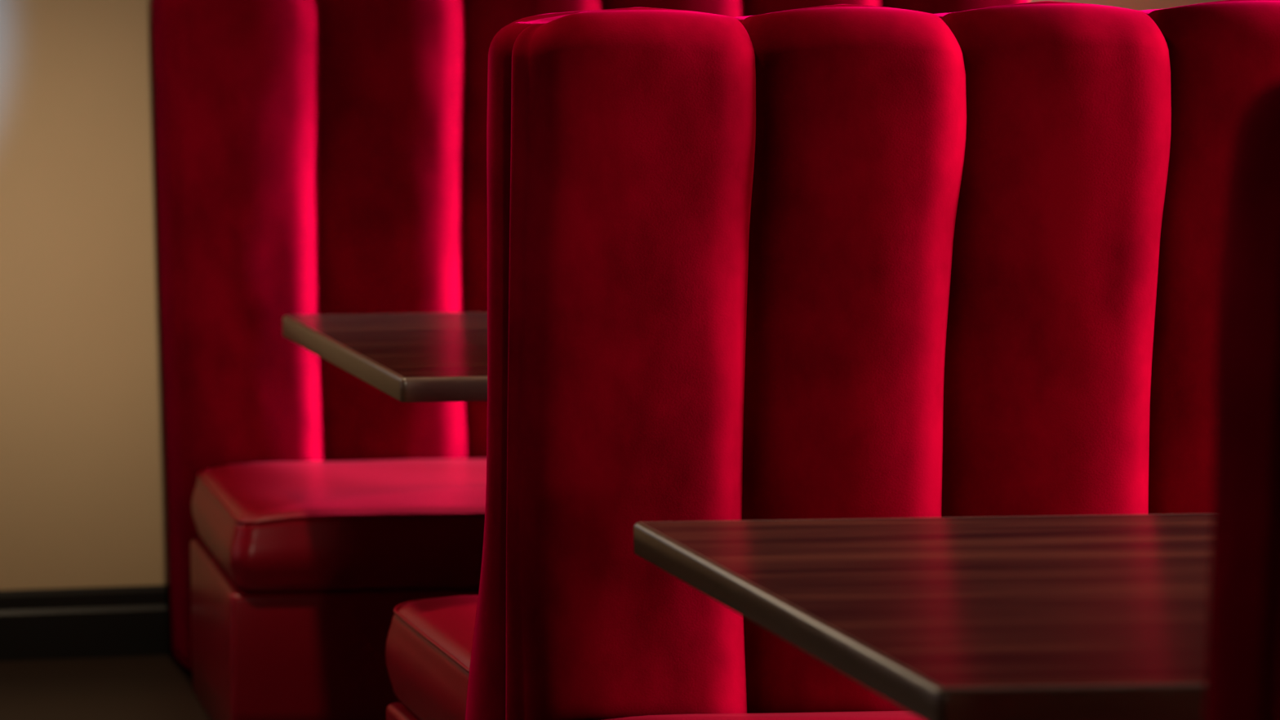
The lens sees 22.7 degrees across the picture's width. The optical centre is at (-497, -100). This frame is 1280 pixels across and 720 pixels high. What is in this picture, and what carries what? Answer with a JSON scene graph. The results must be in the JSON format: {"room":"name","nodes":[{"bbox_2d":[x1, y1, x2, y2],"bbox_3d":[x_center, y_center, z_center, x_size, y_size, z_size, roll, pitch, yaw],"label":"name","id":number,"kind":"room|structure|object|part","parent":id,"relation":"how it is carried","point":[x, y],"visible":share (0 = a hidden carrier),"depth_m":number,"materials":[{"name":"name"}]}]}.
{"room":"restaurant","nodes":[
{"label":"restaurant","id":0,"kind":"room"},
{"bbox_2d":[0,655,209,719],"bbox_3d":[1.740,1.484,1.956,7.600,0.060,7.312,-1,0,0],"label":"floor","id":1,"kind":"structure","parent":0,"point":[152,687],"depth_m":5.06,"materials":[{"name":"brown wood"}]},
{"bbox_2d":[282,311,487,402],"bbox_3d":[1.990,1.075,4.375,1.300,0.750,0.626,-1,0,0],"label":"table","id":2,"kind":"object","parent":1,"relation":"on","point":[425,357],"visible":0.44,"depth_m":4.34,"materials":[{"name":"brown wood"}]},
{"bbox_2d":[151,0,1029,719],"bbox_3d":[2.058,0.789,4.967,1.649,1.320,0.666,-1,0,0],"label":"bench","id":3,"kind":"object","parent":1,"relation":"on","point":[313,157],"visible":0.32,"depth_m":5.10,"materials":[{"name":"red fabric"}]},
{"bbox_3d":[2.059,1.309,4.864,1.635,0.280,0.420,-1,0,0],"label":"seat","id":4,"kind":"part","parent":3,"relation":"part of","materials":[{"name":"red leather"}]},
{"bbox_2d":[191,457,486,591],"bbox_3d":[2.057,1.091,4.856,1.634,0.152,0.444,-1,0,0],"label":"seat cushion","id":5,"kind":"object","parent":3,"relation":"on","point":[262,524],"depth_m":4.66,"materials":[{"name":"red leather"}]},
{"bbox_2d":[385,0,1279,719],"bbox_3d":[2.250,0.786,3.600,1.926,1.320,1.132,-1,0,0],"label":"bench","id":6,"kind":"object","parent":1,"relation":"on","point":[839,261],"visible":0.72,"depth_m":3.50,"materials":[{"name":"red fabric"}]},
{"bbox_3d":[2.272,1.323,3.958,1.867,0.246,0.376,-1,0,0],"label":"seat","id":7,"kind":"part","parent":6,"relation":"part of","materials":[{"name":"red leather"}]},
{"bbox_2d":[385,595,478,719],"bbox_3d":[2.268,1.106,3.966,1.867,0.183,0.400,-1,0,0],"label":"seat cushion","id":8,"kind":"object","parent":6,"relation":"on","point":[429,641],"depth_m":4.00,"materials":[{"name":"red leather"}]},
{"bbox_2d":[606,711,922,719],"bbox_3d":[2.268,1.073,3.256,1.867,0.164,0.444,-1,0,0],"label":"seat cushion","id":9,"kind":"object","parent":6,"relation":"on","point":[611,715],"depth_m":3.42,"materials":[{"name":"red leather"}]},
{"bbox_2d":[633,513,1213,719],"bbox_3d":[1.973,1.075,2.796,1.350,0.750,0.672,-1,0,0],"label":"table","id":10,"kind":"object","parent":1,"relation":"on","point":[1068,617],"visible":0.93,"depth_m":2.77,"materials":[{"name":"brown wood"}]},
{"bbox_2d":[1204,80,1279,719],"bbox_3d":[2.060,0.776,2.000,1.706,1.347,1.132,-1,0,0],"label":"bench","id":11,"kind":"object","parent":1,"relation":"on","point":[1242,671],"visible":1,"depth_m":2.01,"materials":[{"name":"red fabric"}]},
{"bbox_2d":[0,0,1225,590],"bbox_3d":[1.714,0.054,5.390,9.600,2.800,0.101,-1,0,-4],"label":"wall","id":12,"kind":"structure","parent":0,"point":[83,492],"depth_m":5.30,"materials":[{"name":"beige paint"}]},
{"bbox_2d":[0,584,173,661],"bbox_3d":[1.739,1.388,5.331,8.600,0.132,0.018,-1,0,-4],"label":"baseboard","id":13,"kind":"structure","parent":12,"relation":"attached to","point":[113,621],"depth_m":5.28,"materials":[{"name":"black paint"}]}
]}

